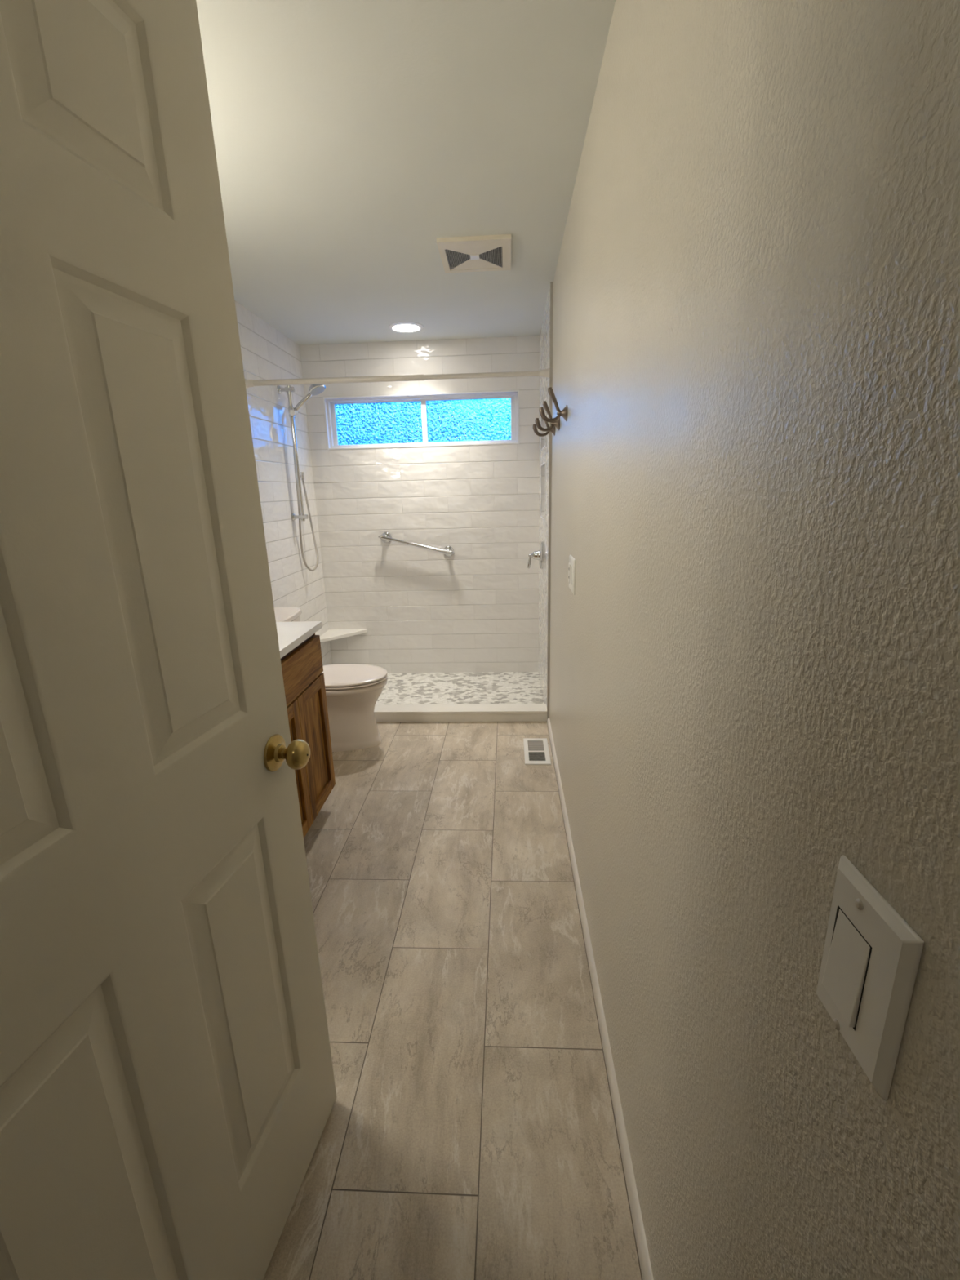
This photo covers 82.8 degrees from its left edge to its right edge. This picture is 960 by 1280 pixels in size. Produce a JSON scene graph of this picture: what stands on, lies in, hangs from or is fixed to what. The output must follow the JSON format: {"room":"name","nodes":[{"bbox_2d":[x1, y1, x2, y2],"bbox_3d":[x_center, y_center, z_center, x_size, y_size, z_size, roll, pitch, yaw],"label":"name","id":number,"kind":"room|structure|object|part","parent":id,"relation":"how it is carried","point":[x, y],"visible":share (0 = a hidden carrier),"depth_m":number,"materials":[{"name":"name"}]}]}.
{"room":"bathroom","nodes":[
{"label":"bathroom","id":0,"kind":"room"},
{"bbox_2d":[234,300,332,665],"bbox_3d":[-1.316,-0.750,3.618,0.150,2.400,0.979,-1,15,3],"label":"wall","id":1,"kind":"structure","parent":0,"point":[267,353],"depth_m":3.45,"materials":[{"name":"white tile"}]},
{"bbox_2d":[276,383,325,571],"bbox_3d":[-1.098,-1.048,3.611,0.292,1.188,0.241,-1,15,3],"label":"shower","id":2,"kind":"object","parent":1,"relation":"attached to","point":[314,389],"visible":1,"depth_m":3.52,"materials":[{"name":"silver metal"}]},
{"bbox_3d":[-1.174,-1.421,3.402,0.034,0.034,0.020,-12,18,-32],"label":"slider knob","id":3,"kind":"part","parent":2,"relation":"part of","materials":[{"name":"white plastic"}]},
{"bbox_3d":[-1.117,-1.492,3.440,0.153,0.160,0.029,-1,15,3],"label":"handle","id":4,"kind":"part","parent":2,"relation":"part of","materials":[{"name":"silver metal"}]},
{"bbox_2d":[320,629,367,642],"bbox_3d":[-1.050,-0.030,4.147,0.307,0.027,0.315,-1,15,3],"label":"seat","id":5,"kind":"object","parent":1,"relation":"attached to","point":[331,634],"visible":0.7,"depth_m":4.18,"materials":[{"name":"white stone"}]},
{"bbox_2d":[244,368,549,388],"bbox_3d":[-0.457,-1.407,2.927,1.653,0.053,0.048,-1,15,3],"label":"curtain rod","id":6,"kind":"object","parent":1,"relation":"attached to","point":[544,372],"visible":0.88,"depth_m":2.92,"materials":[{"name":"metal"}]},
{"bbox_2d":[195,0,615,345],"bbox_3d":[-0.569,-1.357,1.030,2.000,0.100,6.050,-1,15,3],"label":"ceiling","id":7,"kind":"structure","parent":0,"point":[351,137],"depth_m":1.65,"materials":[{"name":"paint"}]},
{"bbox_2d":[388,321,423,332],"bbox_3d":[-0.462,-1.956,3.409,0.216,0.009,0.216,-1,15,3],"label":"recessed light","id":8,"kind":"object","parent":7,"relation":"in","point":[401,326],"visible":1,"depth_m":3.39,"materials":[{"name":"white plastic"}]},
{"bbox_2d":[436,234,511,273],"bbox_3d":[-0.018,-1.681,2.377,0.306,0.016,0.328,-1,15,3],"label":"ceiling vent","id":9,"kind":"object","parent":7,"relation":"in","point":[486,252],"visible":1,"depth_m":2.35,"materials":[{"name":"beige plastic"}]},
{"bbox_2d":[445,248,470,270],"bbox_3d":[-0.093,-1.686,2.402,0.098,0.012,0.226,-1,15,3],"label":"grille","id":10,"kind":"object","parent":9,"relation":"attached to","point":[455,259],"depth_m":2.42,"materials":[{"name":"grey metal"}]},
{"bbox_3d":[-0.022,-1.687,2.398,0.040,0.007,0.040,-1,15,3],"label":"plate","id":11,"kind":"part","parent":9,"relation":"part of","materials":[{"name":"white plastic"}]},
{"bbox_2d":[480,246,502,267],"bbox_3d":[0.048,-1.687,2.395,0.098,0.012,0.226,-1,15,3],"label":"grille","id":12,"kind":"object","parent":9,"relation":"attached to","point":[490,256],"depth_m":2.41,"materials":[{"name":"grey metal"}]},
{"bbox_2d":[299,335,539,673],"bbox_3d":[-0.387,-0.912,4.118,1.955,2.400,0.160,-1,15,3],"label":"wall","id":13,"kind":"structure","parent":0,"point":[474,609],"depth_m":4.05,"materials":[{"name":"white tile"}]},
{"bbox_2d":[377,532,454,556],"bbox_3d":[-0.471,-0.710,4.059,0.566,0.194,0.069,-1,15,3],"label":"grab bar","id":14,"kind":"object","parent":13,"relation":"attached to","point":[386,537],"visible":1,"depth_m":4.03,"materials":[{"name":"silver metal"}]},
{"bbox_2d":[323,390,519,449],"bbox_3d":[-0.413,-1.573,3.920,1.383,0.352,0.133,-1,15,3],"label":"window","id":15,"kind":"structure","parent":13,"relation":"in","point":[482,417],"depth_m":3.92,"materials":[{"name":"blue glass"}]},
{"bbox_3d":[-0.728,-1.572,3.957,0.697,0.322,0.028,-1,15,3],"label":"sash","id":16,"kind":"part","parent":15,"relation":"part of","materials":[{"name":"white plastic"}]},
{"bbox_3d":[-0.729,-1.573,3.956,0.646,0.288,0.005,-1,15,3],"label":"pane","id":17,"kind":"part","parent":15,"relation":"part of","materials":[{"name":"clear glass"}]},
{"bbox_3d":[-0.080,-1.575,3.904,0.675,0.322,0.028,-1,15,3],"label":"sash","id":18,"kind":"part","parent":15,"relation":"part of","materials":[{"name":"white plastic"}]},
{"bbox_3d":[-0.079,-1.573,3.902,0.613,0.288,0.005,-1,15,3],"label":"pane","id":19,"kind":"part","parent":15,"relation":"part of","materials":[{"name":"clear glass"}]},
{"bbox_2d":[262,671,642,1279],"bbox_3d":[-0.505,1.051,1.691,2.000,0.104,6.050,-1,15,3],"label":"floor","id":20,"kind":"structure","parent":0,"point":[469,1132],"depth_m":1.48,"materials":[{"name":"tile"}]},
{"bbox_2d":[280,633,335,837],"bbox_3d":[-1.005,0.485,2.016,0.608,0.850,0.928,-1,15,3],"label":"vanity cabinet","id":21,"kind":"object","parent":20,"relation":"on","point":[302,668],"visible":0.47,"depth_m":2.23,"materials":[{"name":"brown wood"}]},
{"bbox_3d":[-0.716,0.291,1.949,0.020,0.052,0.198,-1,15,3],"label":"rail","id":22,"kind":"part","parent":21,"relation":"part of","materials":[{"name":"brown wood"}]},
{"bbox_3d":[-0.715,0.529,2.015,0.006,0.526,0.282,-1,15,3],"label":"cabinet door","id":23,"kind":"part","parent":21,"relation":"part of","materials":[{"name":"brown wood"}]},
{"bbox_3d":[-0.741,0.093,1.895,0.020,0.044,0.896,-1,15,3],"label":"rail","id":24,"kind":"part","parent":21,"relation":"part of","materials":[{"name":"brown wood"}]},
{"bbox_2d":[275,621,322,657],"bbox_3d":[-1.010,0.070,1.901,0.621,0.214,0.944,-1,15,3],"label":"countertop","id":25,"kind":"structure","parent":21,"relation":"on","point":[291,635],"depth_m":2.16,"materials":[{"name":"stone"}]},
{"bbox_3d":[-0.711,0.139,2.067,0.020,0.165,0.612,-1,15,3],"label":"false drawer","id":26,"kind":"part","parent":21,"relation":"part of","materials":[{"name":"brown wood"}]},
{"bbox_3d":[-0.704,0.767,2.080,0.020,0.052,0.198,-1,15,3],"label":"rail","id":27,"kind":"part","parent":21,"relation":"part of","materials":[{"name":"brown wood"}]},
{"bbox_3d":[-0.701,0.209,2.245,0.020,0.052,0.202,-1,15,3],"label":"rail","id":28,"kind":"part","parent":21,"relation":"part of","materials":[{"name":"brown wood"}]},
{"bbox_3d":[-0.701,0.448,2.311,0.006,0.526,0.286,-1,15,3],"label":"cabinet door","id":29,"kind":"part","parent":21,"relation":"part of","materials":[{"name":"brown wood"}]},
{"bbox_3d":[-0.689,0.686,2.376,0.020,0.052,0.202,-1,15,3],"label":"rail","id":30,"kind":"part","parent":21,"relation":"part of","materials":[{"name":"brown wood"}]},
{"bbox_2d":[274,607,387,751],"bbox_3d":[-0.885,0.232,3.088,0.726,0.764,0.468,-1,15,3],"label":"toilet","id":31,"kind":"object","parent":20,"relation":"on","point":[353,691],"visible":0.45,"depth_m":3.05,"materials":[{"name":"ceramic"}]},
{"bbox_3d":[-1.146,-0.115,3.006,0.222,0.038,0.468,-1,15,3],"label":"tank lid","id":32,"kind":"part","parent":31,"relation":"part of","materials":[{"name":"ceramic"}]},
{"bbox_3d":[-1.146,0.068,3.056,0.204,0.340,0.444,-1,15,3],"label":"tank","id":33,"kind":"part","parent":31,"relation":"part of","materials":[{"name":"ceramic"}]},
{"bbox_3d":[-0.764,0.196,3.072,0.478,0.024,0.370,-1,15,3],"label":"lid","id":34,"kind":"part","parent":31,"relation":"part of","materials":[{"name":"plastic"}]},
{"bbox_3d":[-0.758,0.215,3.077,0.469,0.016,0.368,-1,15,3],"label":"seat","id":35,"kind":"part","parent":31,"relation":"part of","materials":[{"name":"plastic"}]},
{"bbox_3d":[-0.812,0.411,3.134,0.589,0.390,0.368,-1,15,3],"label":"bowl","id":36,"kind":"part","parent":31,"relation":"part of","materials":[{"name":"ceramic"}]},
{"bbox_2d":[373,703,546,722],"bbox_3d":[-0.400,0.469,3.483,1.664,0.074,0.124,-1,15,3],"label":"shower curb","id":37,"kind":"object","parent":20,"relation":"on","point":[468,712],"visible":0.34,"depth_m":3.42,"materials":[{"name":"white stone"}]},
{"bbox_2d":[523,737,551,764],"bbox_3d":[0.313,0.614,3.011,0.136,0.007,0.307,-1,15,3],"label":"floor vent","id":38,"kind":"object","parent":20,"relation":"in","point":[536,752],"visible":1,"depth_m":3.00,"materials":[{"name":"white plastic"}]},
{"bbox_2d":[527,740,544,751],"bbox_3d":[0.315,0.597,3.071,0.088,0.004,0.123,-1,15,3],"label":"grille","id":39,"kind":"object","parent":38,"relation":"attached to","point":[532,745],"depth_m":3.07,"materials":[{"name":"grey metal"}]},
{"bbox_2d":[528,751,545,760],"bbox_3d":[0.309,0.631,2.950,0.088,0.004,0.092,-1,15,3],"label":"grille","id":40,"kind":"object","parent":38,"relation":"attached to","point":[532,756],"depth_m":2.95,"materials":[{"name":"grey metal"}]},
{"bbox_2d":[538,0,959,1279],"bbox_3d":[0.370,-0.131,1.196,0.152,2.400,5.809,-1,15,3],"label":"wall","id":41,"kind":"structure","parent":0,"point":[754,670],"depth_m":0.52,"materials":[{"name":"paint"}]},
{"bbox_2d":[527,541,543,568],"bbox_3d":[0.367,-0.567,3.647,0.102,0.184,0.184,-1,15,3],"label":"shower valve","id":42,"kind":"object","parent":41,"relation":"attached to","point":[538,555],"visible":1,"depth_m":3.62,"materials":[{"name":"silver metal"}]},
{"bbox_3d":[0.331,-0.529,3.659,0.028,0.097,0.022,-1,15,3],"label":"lever","id":43,"kind":"part","parent":42,"relation":"part of","materials":[{"name":"silver metal"}]},
{"bbox_2d":[540,398,546,519],"bbox_3d":[0.401,-1.124,3.450,0.004,0.694,0.416,-1,15,3],"label":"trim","id":44,"kind":"structure","parent":41,"relation":"attached to","point":[545,398],"depth_m":3.33,"materials":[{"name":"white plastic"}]},
{"bbox_2d":[533,421,555,436],"bbox_3d":[0.320,-1.091,2.732,0.111,0.131,0.062,-1,15,3],"label":"robe hook","id":45,"kind":"object","parent":41,"relation":"attached to","point":[535,428],"visible":0.6,"depth_m":2.73,"materials":[{"name":"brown metal"}]},
{"bbox_2d":[534,400,559,431],"bbox_3d":[0.308,-1.025,2.495,0.111,0.131,0.062,-1,15,3],"label":"robe hook","id":46,"kind":"object","parent":41,"relation":"attached to","point":[557,424],"visible":0.88,"depth_m":2.49,"materials":[{"name":"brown metal"}]},
{"bbox_2d":[546,281,553,719],"bbox_3d":[0.391,-0.640,3.051,0.016,2.400,0.006,-1,15,3],"label":"trim","id":47,"kind":"structure","parent":41,"relation":"attached to","point":[552,282],"depth_m":3.01,"materials":[{"name":"metal"}]},
{"bbox_2d":[538,386,567,422],"bbox_3d":[0.293,-0.942,2.182,0.111,0.131,0.062,-1,15,3],"label":"robe hook","id":48,"kind":"object","parent":41,"relation":"attached to","point":[563,413],"visible":1,"depth_m":2.18,"materials":[{"name":"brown metal"}]},
{"bbox_2d":[568,555,575,595],"bbox_3d":[0.344,-0.248,2.054,0.011,0.131,0.150,-1,15,3],"label":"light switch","id":49,"kind":"object","parent":41,"relation":"attached to","point":[571,566],"visible":1,"depth_m":2.02,"materials":[{"name":"white plastic"}]},
{"bbox_2d":[568,563,570,582],"bbox_3d":[0.343,-0.256,2.086,0.004,0.072,0.037,-1,15,3],"label":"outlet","id":50,"kind":"object","parent":49,"relation":"attached to","point":[569,566],"depth_m":2.07,"materials":[{"name":"white plastic"}]},
{"bbox_2d":[546,717,653,1279],"bbox_3d":[0.308,1.125,1.086,0.013,0.040,4.724,-1,15,3],"label":"baseboard","id":51,"kind":"structure","parent":41,"relation":"attached to","point":[640,1237],"depth_m":1.32,"materials":[{"name":"white paint"}]},
{"bbox_2d":[816,854,924,1100],"bbox_3d":[0.261,0.229,0.377,0.011,0.128,0.080,-1,15,3],"label":"light switch","id":52,"kind":"object","parent":41,"relation":"attached to","point":[871,957],"visible":1,"depth_m":0.36,"materials":[{"name":"white plastic"}]},
{"bbox_3d":[-0.577,0.168,0.200,1.665,2.400,0.120,-1,15,3],"label":"wall","id":53,"kind":"structure","parent":0,"visible":0},
{"bbox_2d":[0,0,336,1279],"bbox_3d":[-0.456,0.195,0.659,0.168,2.073,0.780,1,16,10],"label":"door","id":54,"kind":"structure","parent":53,"relation":"in","point":[168,1093],"depth_m":0.68,"materials":[{"name":"paint"}]},
{"bbox_3d":[-0.368,0.206,0.994,0.018,0.068,0.068,1,16,10],"label":"knob","id":55,"kind":"part","parent":54,"relation":"part of","materials":[{"name":"gold metal"}]},
{"bbox_3d":[-0.336,0.207,0.988,0.050,0.054,0.054,1,16,10],"label":"knob","id":56,"kind":"part","parent":54,"relation":"part of","materials":[{"name":"gold metal"}]}
]}

